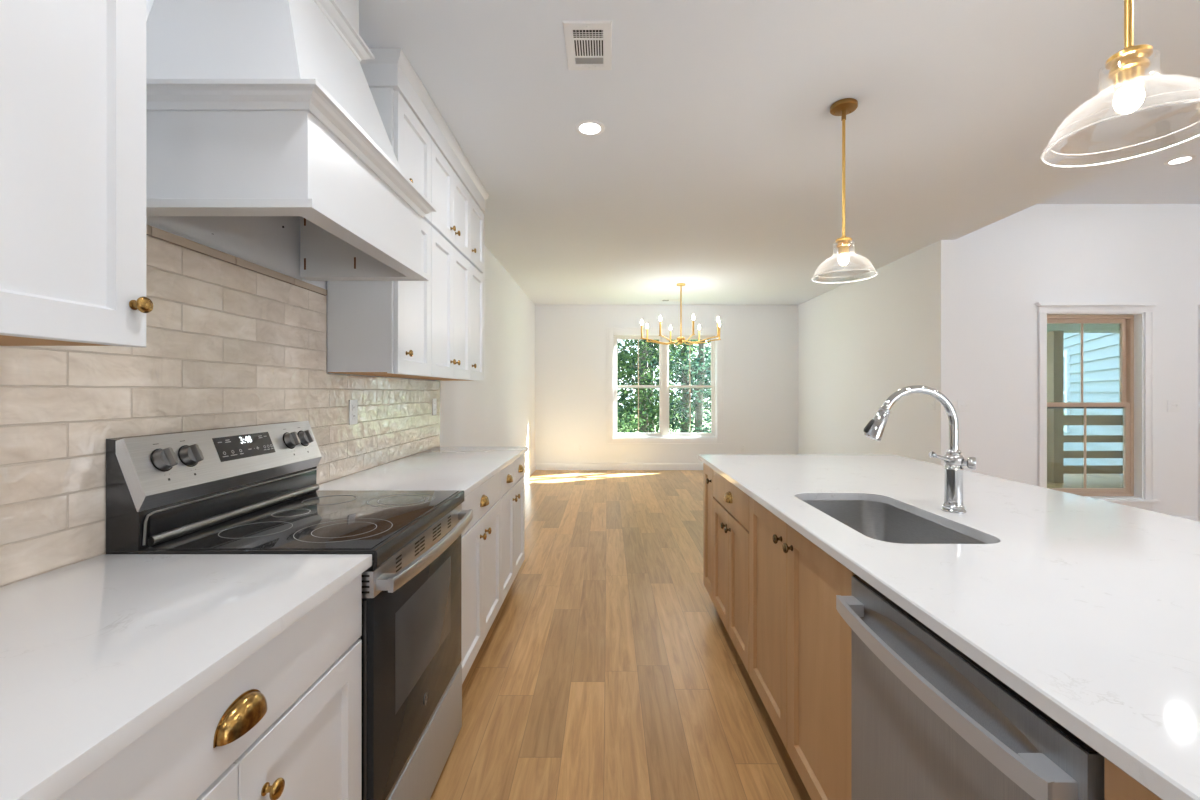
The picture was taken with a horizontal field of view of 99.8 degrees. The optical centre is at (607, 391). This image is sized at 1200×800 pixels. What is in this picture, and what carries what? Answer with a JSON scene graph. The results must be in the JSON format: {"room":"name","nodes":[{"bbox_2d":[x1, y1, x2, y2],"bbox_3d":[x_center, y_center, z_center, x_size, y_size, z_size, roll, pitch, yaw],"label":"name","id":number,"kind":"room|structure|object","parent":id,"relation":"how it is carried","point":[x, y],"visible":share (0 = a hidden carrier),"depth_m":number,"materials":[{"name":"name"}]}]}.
{"room":"kitchen","nodes":[
{"label":"kitchen","id":0,"kind":"room"},
{"bbox_2d":[146,0,534,472],"bbox_3d":[-1.281,-0.135,2.498,0.150,2.863,11.795,0,0,0],"label":"wall","id":1,"kind":"structure","parent":0,"point":[498,410],"depth_m":5.59,"materials":[{"name":"white paint"}]},
{"bbox_2d":[0,0,152,346],"bbox_3d":[-1.032,-0.469,0.601,0.324,0.763,0.772,0,0,0],"label":"upper cabinet","id":2,"kind":"object","parent":1,"relation":"attached to","point":[73,72],"visible":1,"depth_m":0.86,"materials":[{"name":"white paint"}]},
{"bbox_2d":[0,224,439,586],"bbox_3d":[-1.198,-0.016,1.750,0.015,0.836,3.700,0,0,0],"label":"tile backsplash","id":3,"kind":"structure","parent":1,"relation":"attached to","point":[232,341],"depth_m":1.41,"materials":[{"name":"beige tile"}]},
{"bbox_2d":[349,400,357,424],"bbox_3d":[-1.190,0.094,2.365,0.007,0.116,0.072,0,0,0],"label":"wall outlet","id":4,"kind":"object","parent":3,"relation":"attached to","point":[353,404],"visible":1,"depth_m":2.36,"materials":[{"name":"white plastic"}]},
{"bbox_2d":[352,405,355,418],"bbox_3d":[-1.188,0.094,2.365,0.002,0.068,0.032,0,0,0],"label":"receptacle","id":5,"kind":"object","parent":4,"relation":"attached to","point":[353,406],"depth_m":2.37,"materials":[{"name":"grey plastic"}]},
{"bbox_2d":[432,398,436,414],"bbox_3d":[-1.190,0.102,3.475,0.007,0.116,0.072,0,0,0],"label":"wall outlet","id":6,"kind":"object","parent":3,"relation":"attached to","point":[434,400],"visible":1,"depth_m":3.47,"materials":[{"name":"white plastic"}]},
{"bbox_2d":[146,0,436,280],"bbox_3d":[-0.945,-0.940,1.605,0.520,1.010,0.840,0,0,0],"label":"range hood","id":7,"kind":"object","parent":1,"relation":"attached to","point":[268,145],"visible":0.94,"depth_m":1.31,"materials":[{"name":"white paint"}]},
{"bbox_2d":[327,218,430,375],"bbox_3d":[-1.032,-0.465,2.362,0.324,0.771,0.424,0,0,0],"label":"upper cabinet","id":8,"kind":"object","parent":1,"relation":"attached to","point":[375,328],"visible":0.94,"depth_m":2.15,"materials":[{"name":"white paint"}]},
{"bbox_2d":[369,87,430,222],"bbox_3d":[-1.038,-1.074,2.362,0.336,0.446,0.424,0,0,0],"label":"upper cabinet","id":9,"kind":"object","parent":1,"relation":"attached to","point":[410,142],"visible":0.4,"depth_m":2.28,"materials":[{"name":"white paint"}]},
{"bbox_2d":[360,48,488,213],"bbox_3d":[-1.036,-1.372,2.911,0.337,0.146,1.582,0,0,0],"label":"crown molding","id":10,"kind":"structure","parent":9,"relation":"on","point":[390,67],"depth_m":2.39,"materials":[{"name":"white paint"}]},
{"bbox_2d":[382,226,469,379],"bbox_3d":[-1.032,-0.465,2.939,0.324,0.771,0.729,0,0,0],"label":"upper cabinet","id":11,"kind":"object","parent":1,"relation":"attached to","point":[450,271],"visible":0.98,"depth_m":2.87,"materials":[{"name":"white paint"}]},
{"bbox_2d":[428,139,469,259],"bbox_3d":[-1.038,-1.074,2.939,0.336,0.446,0.729,0,0,0],"label":"upper cabinet","id":12,"kind":"object","parent":1,"relation":"attached to","point":[450,197],"visible":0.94,"depth_m":2.88,"materials":[{"name":"white paint"}]},
{"bbox_2d":[426,263,483,380],"bbox_3d":[-1.032,-0.465,3.489,0.324,0.771,0.367,0,0,0],"label":"upper cabinet","id":13,"kind":"object","parent":1,"relation":"attached to","point":[476,278],"visible":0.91,"depth_m":3.51,"materials":[{"name":"white paint"}]},
{"bbox_2d":[468,195,483,272],"bbox_3d":[-1.038,-1.074,3.489,0.336,0.446,0.367,0,0,0],"label":"upper cabinet","id":14,"kind":"object","parent":1,"relation":"attached to","point":[476,215],"visible":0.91,"depth_m":3.51,"materials":[{"name":"white paint"}]},
{"bbox_2d":[523,464,535,481],"bbox_3d":[-1.199,1.240,5.970,0.014,0.115,4.820,0,0,0],"label":"baseboard","id":15,"kind":"structure","parent":1,"relation":"attached to","point":[530,471],"depth_m":7.72,"materials":[{"name":"white paint"}]},
{"bbox_2d":[535,305,797,462],"bbox_3d":[0.982,-0.135,8.470,4.676,2.863,0.150,0,0,0],"label":"wall","id":16,"kind":"structure","parent":0,"point":[761,341],"depth_m":8.39,"materials":[{"name":"white paint"}]},
{"bbox_2d":[535,463,702,469],"bbox_3d":[0.982,1.240,8.388,4.376,0.115,0.014,0,0,0],"label":"baseboard","id":17,"kind":"structure","parent":16,"relation":"attached to","point":[539,466],"depth_m":8.38,"materials":[{"name":"white paint"}]},
{"bbox_2d":[606,328,723,443],"bbox_3d":[0.954,-0.100,8.458,1.943,1.937,0.174,0,0,0],"label":"window","id":18,"kind":"structure","parent":16,"relation":"in","point":[716,436],"depth_m":8.39,"materials":[{"name":"white paint"}]},
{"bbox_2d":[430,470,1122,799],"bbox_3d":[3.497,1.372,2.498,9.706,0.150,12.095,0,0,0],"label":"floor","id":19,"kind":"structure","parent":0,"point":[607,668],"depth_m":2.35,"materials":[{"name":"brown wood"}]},
{"bbox_2d":[55,573,361,799],"bbox_3d":[-0.876,0.854,0.792,0.652,0.884,0.795,0,0,0],"label":"base cabinet","id":20,"kind":"object","parent":19,"relation":"on","point":[284,723],"visible":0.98,"depth_m":0.86,"materials":[{"name":"white paint"}]},
{"bbox_2d":[106,421,472,799],"bbox_3d":[-0.841,0.704,1.565,0.700,1.187,0.738,0,0,0],"label":"electric range","id":21,"kind":"object","parent":19,"relation":"on","point":[250,489],"visible":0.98,"depth_m":1.40,"materials":[{"name":"black metal"}]},
{"bbox_2d":[218,435,272,456],"bbox_3d":[-1.124,0.166,1.575,0.018,0.047,0.221,0,0,0],"label":"control display","id":22,"kind":"object","parent":21,"relation":"attached to","point":[228,445],"depth_m":1.56,"materials":[{"name":"black glass"}]},
{"bbox_2d":[461,471,500,683],"bbox_3d":[-0.876,0.854,2.342,0.652,0.884,0.805,0,0,0],"label":"base cabinet","id":23,"kind":"object","parent":19,"relation":"on","point":[481,539],"visible":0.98,"depth_m":2.28,"materials":[{"name":"white paint"}]},
{"bbox_2d":[318,447,527,496],"bbox_3d":[-0.875,0.397,2.740,0.637,0.028,1.609,0,0,0],"label":"countertop","id":24,"kind":"structure","parent":23,"relation":"on","point":[466,469],"depth_m":2.43,"materials":[{"name":"white stone"}]},
{"bbox_2d":[500,454,523,604],"bbox_3d":[-0.876,0.854,3.134,0.652,0.884,0.773,0,0,0],"label":"base cabinet","id":25,"kind":"object","parent":19,"relation":"on","point":[512,478],"visible":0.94,"depth_m":3.07,"materials":[{"name":"white paint"}]},
{"bbox_2d":[703,463,713,601],"bbox_3d":[0.987,0.854,2.929,0.866,0.884,0.282,0,0,0],"label":"base cabinet","id":26,"kind":"object","parent":19,"relation":"on","point":[708,497],"visible":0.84,"depth_m":2.97,"materials":[{"name":"brown wood"}]},
{"bbox_2d":[713,470,748,673],"bbox_3d":[0.987,0.854,2.433,0.866,0.884,0.708,0,0,0],"label":"base cabinet","id":27,"kind":"object","parent":19,"relation":"on","point":[730,504],"visible":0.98,"depth_m":2.37,"materials":[{"name":"brown wood"}]},
{"bbox_2d":[749,496,855,799],"bbox_3d":[0.987,0.854,1.639,0.866,0.884,0.879,0,0,0],"label":"base cabinet","id":28,"kind":"object","parent":19,"relation":"on","point":[800,645],"visible":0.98,"depth_m":1.53,"materials":[{"name":"brown wood"}]},
{"bbox_2d":[836,575,1103,799],"bbox_3d":[0.844,0.863,0.900,0.652,0.867,0.587,0,0,0],"label":"dishwasher","id":29,"kind":"object","parent":19,"relation":"on","point":[929,722],"visible":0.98,"depth_m":0.87,"materials":[{"name":"silver metal"}]},
{"bbox_2d":[1047,331,1063,482],"bbox_3d":[6.420,0.224,7.255,0.140,2.183,0.140,0,0,0],"label":"porch post","id":30,"kind":"object","parent":19,"relation":"on","point":[1055,339],"visible":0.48,"depth_m":7.18,"materials":[{"name":"wood"}]},
{"bbox_2d":[1064,415,1122,473],"bbox_3d":[7.250,0.762,7.350,4.100,0.850,0.040,0,0,0],"label":"porch railing","id":31,"kind":"object","parent":30,"relation":"attached to","point":[1068,419],"visible":0.17,"depth_m":7.33,"materials":[{"name":"wood"}]},
{"bbox_2d":[1104,757,1161,799],"bbox_3d":[1.001,0.854,0.222,0.838,0.884,0.744,0,0,0],"label":"base cabinet","id":32,"kind":"object","parent":19,"relation":"on","point":[1118,785],"visible":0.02,"depth_m":0.57,"materials":[{"name":"brown wood"}]},
{"bbox_2d":[698,454,1199,799],"bbox_3d":[1.154,0.397,1.449,1.196,0.028,3.298,0,0,0],"label":"countertop","id":33,"kind":"structure","parent":32,"relation":"on","point":[1087,609],"depth_m":1.00,"materials":[{"name":"white stone"}]},
{"bbox_2d":[802,500,986,543],"bbox_3d":[0.859,0.514,1.597,0.374,0.206,0.675,0,0,0],"label":"sink","id":34,"kind":"object","parent":33,"relation":"in","point":[880,521],"visible":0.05,"depth_m":1.86,"materials":[{"name":"metal"}]},
{"bbox_2d":[864,385,975,513],"bbox_3d":[0.999,0.180,1.618,0.345,0.405,0.081,0,0,0],"label":"faucet","id":35,"kind":"object","parent":33,"relation":"on","point":[953,459],"visible":1,"depth_m":1.61,"materials":[{"name":"silver metal"}]},
{"bbox_3d":[-0.890,0.854,0.147,0.624,0.884,0.494,0,0,0],"label":"base cabinet","id":36,"kind":"object","parent":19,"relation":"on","visible":0},
{"bbox_2d":[0,554,371,799],"bbox_3d":[-0.875,0.397,0.542,0.637,0.028,1.304,0,0,0],"label":"countertop","id":37,"kind":"structure","parent":36,"relation":"on","point":[96,652],"depth_m":0.79,"materials":[{"name":"white stone"}]},
{"bbox_2d":[359,0,1199,304],"bbox_3d":[0.982,-1.677,2.572,4.676,0.462,11.945,0,0,0],"label":"ceiling","id":38,"kind":"structure","parent":0,"point":[715,167],"depth_m":2.68,"materials":[{"name":"white paint"}]},
{"bbox_2d":[562,21,611,69],"bbox_3d":[-0.079,-1.440,2.114,0.194,0.012,0.296,0,0,0],"label":"ceiling vent","id":39,"kind":"object","parent":38,"relation":"in","point":[588,44],"visible":1,"depth_m":2.09,"materials":[{"name":"white plastic"}]},
{"bbox_2d":[575,120,604,135],"bbox_3d":[-0.096,-1.443,2.766,0.168,0.006,0.168,0,0,0],"label":"recessed light","id":40,"kind":"object","parent":38,"relation":"in","point":[585,127],"visible":1,"depth_m":2.75,"materials":[{"name":"white paint"}]},
{"bbox_2d":[580,123,599,133],"bbox_3d":[-0.096,-1.444,2.766,0.112,0.003,0.112,0,0,-23],"label":"diffuser","id":41,"kind":"object","parent":40,"relation":"attached to","point":[585,128],"depth_m":2.76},
{"bbox_2d":[661,299,679,300],"bbox_3d":[1.000,-1.442,7.940,0.320,0.008,0.160,0,0,0],"label":"ceiling vent","id":42,"kind":"object","parent":38,"relation":"in","point":[661,299],"visible":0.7,"depth_m":7.90,"materials":[{"name":"white plastic"}]},
{"bbox_2d":[640,283,720,344],"bbox_3d":[0.984,-1.043,6.761,1.032,0.806,1.033,0,0,-30],"label":"chandelier","id":43,"kind":"object","parent":38,"relation":"hanging from","point":[680,339],"visible":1,"depth_m":6.73,"materials":[{"name":"gold metal"}]},
{"bbox_2d":[811,98,877,282],"bbox_3d":[1.190,-1.012,2.544,0.304,0.866,0.304,0,0,0],"label":"pendant lamp","id":44,"kind":"object","parent":38,"relation":"hanging from","point":[842,107],"visible":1,"depth_m":2.54,"materials":[{"name":"gold metal"}]},
{"bbox_2d":[835,236,851,254],"bbox_3d":[1.190,-0.737,2.544,0.076,0.092,0.076,0,0,0],"label":"socket","id":45,"kind":"object","parent":44,"relation":"attached to","point":[843,243],"depth_m":2.52,"materials":[{"name":"gold metal"}]},
{"bbox_2d":[1041,0,1199,166],"bbox_3d":[1.190,-1.012,1.153,0.304,0.866,0.304,0,0,0],"label":"pendant lamp","id":46,"kind":"object","parent":38,"relation":"hanging from","point":[1127,67],"visible":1,"depth_m":1.14,"materials":[{"name":"clear glass"}]},
{"bbox_2d":[1105,44,1152,92],"bbox_3d":[1.190,-0.737,1.153,0.076,0.092,0.076,0,0,0],"label":"socket","id":47,"kind":"object","parent":46,"relation":"attached to","point":[1127,67],"depth_m":1.13,"materials":[{"name":"gold metal"}]},
{"bbox_2d":[798,245,930,462],"bbox_3d":[3.245,-0.135,6.673,0.150,2.863,3.445,0,0,0],"label":"wall","id":48,"kind":"structure","parent":0,"point":[860,343],"depth_m":6.16,"materials":[{"name":"white paint"}]},
{"bbox_2d":[931,204,1199,516],"bbox_3d":[5.760,-0.305,4.875,5.180,3.205,0.150,0,0,0],"label":"wall","id":49,"kind":"structure","parent":0,"point":[987,282],"depth_m":4.80,"materials":[{"name":"white paint"}]},
{"bbox_2d":[1047,324,1118,332],"bbox_3d":[7.450,-1.068,6.380,8.100,0.390,2.840,0,0,0],"label":"porch ceiling","id":50,"kind":"structure","parent":49,"relation":"attached to","point":[1067,328],"depth_m":7.18,"materials":[{"name":"grey"}]},
{"bbox_2d":[1034,302,1159,509],"bbox_3d":[4.628,0.137,4.848,1.140,1.963,0.205,0,0,0],"label":"window","id":51,"kind":"structure","parent":49,"relation":"in","point":[1129,315],"depth_m":4.82,"materials":[{"name":"white paint"}]},
{"bbox_2d":[1167,400,1179,411],"bbox_3d":[5.380,0.133,4.792,0.118,0.116,0.016,0,0,0],"label":"light switch","id":52,"kind":"object","parent":49,"relation":"attached to","point":[1172,405],"visible":1,"depth_m":4.79,"materials":[{"name":"white plastic"}]},
{"bbox_2d":[1176,516,1197,520],"bbox_3d":[4.385,1.240,4.793,2.430,0.115,0.014,0,0,0],"label":"baseboard","id":53,"kind":"structure","parent":49,"relation":"attached to","point":[1195,518],"depth_m":4.79,"materials":[{"name":"white paint"}]},
{"bbox_2d":[1198,305,1199,521],"bbox_3d":[6.130,0.234,4.836,1.036,2.125,0.108,0,0,0],"label":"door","id":54,"kind":"structure","parent":49,"relation":"in","point":[1198,305],"depth_m":4.79,"materials":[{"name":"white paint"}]},
{"bbox_2d":[1038,133,1199,203],"bbox_3d":[5.825,-1.848,0.700,5.050,0.120,8.200,0,0,0],"label":"ceiling","id":55,"kind":"structure","parent":0,"point":[1145,180],"depth_m":4.33,"materials":[{"name":"white paint"}]},
{"bbox_2d":[1164,155,1196,164],"bbox_3d":[4.413,-1.785,3.893,0.168,0.006,0.168,0,0,0],"label":"recessed light","id":56,"kind":"object","parent":55,"relation":"in","point":[1182,159],"visible":1,"depth_m":3.89,"materials":[{"name":"white paint"}]},
{"bbox_2d":[1169,157,1190,163],"bbox_3d":[4.413,-1.786,3.893,0.112,0.003,0.112,0,0,22],"label":"diffuser","id":57,"kind":"object","parent":56,"relation":"attached to","point":[1178,160],"depth_m":3.89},
{"label":"outside","id":58,"kind":"structure","parent":0,"visible":0},
{"bbox_2d":[620,409,710,432],"bbox_3d":[5.000,1.972,15.000,70.000,0.150,90.000,0,0,0],"label":"ground","id":59,"kind":"structure","parent":58,"point":[678,431],"depth_m":28.59,"materials":[{"name":"green plant"}]},
{"bbox_2d":[617,363,656,429],"bbox_3d":[-0.632,-2.100,20.056,6.281,8.006,6.059,0,0,-19],"label":"tree","id":60,"kind":"object","parent":59,"relation":"on","point":[619,363],"visible":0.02,"depth_m":18.67,"materials":[{"name":"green plant"}]},
{"bbox_2d":[617,340,675,432],"bbox_3d":[-0.744,-0.826,13.071,4.505,5.462,4.284,0,0,-25],"label":"tree","id":61,"kind":"object","parent":59,"relation":"on","point":[623,425],"visible":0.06,"depth_m":12.71,"materials":[{"name":"green plant"}]},
{"bbox_2d":[617,340,702,432],"bbox_3d":[0.993,-2.549,14.831,5.237,8.904,5.360,0,0,41],"label":"tree","id":62,"kind":"object","parent":59,"relation":"on","point":[644,395],"visible":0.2,"depth_m":14.26,"materials":[{"name":"green plant"}]},
{"bbox_2d":[617,340,707,432],"bbox_3d":[2.092,-2.897,20.785,6.426,9.602,6.654,0,0,-17],"label":"tree","id":63,"kind":"object","parent":59,"relation":"on","point":[635,369],"visible":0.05,"depth_m":19.99,"materials":[{"name":"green plant"}]},
{"bbox_2d":[620,340,710,432],"bbox_3d":[2.737,-2.170,14.198,4.646,8.147,4.722,0,0,-44],"label":"tree","id":64,"kind":"object","parent":59,"relation":"on","point":[702,369],"visible":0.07,"depth_m":13.88,"materials":[{"name":"green plant"}]},
{"bbox_2d":[622,340,710,432],"bbox_3d":[2.614,-2.612,16.036,5.246,9.031,5.879,0,0,0],"label":"tree","id":65,"kind":"object","parent":59,"relation":"on","point":[686,395],"visible":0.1,"depth_m":15.88,"materials":[{"name":"green plant"}]},
{"bbox_2d":[649,340,710,423],"bbox_3d":[4.378,-1.350,18.074,5.766,6.508,5.745,0,0,-21],"label":"tree","id":66,"kind":"object","parent":59,"relation":"on","point":[707,343],"visible":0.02,"depth_m":17.62,"materials":[{"name":"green plant"}]},
{"bbox_2d":[1064,333,1122,474],"bbox_3d":[9.858,-0.573,10.812,0.185,4.940,9.000,0,0,31],"label":"wall","id":67,"kind":"structure","parent":59,"relation":"on","point":[1100,350],"depth_m":9.16,"materials":[{"name":"grey"}]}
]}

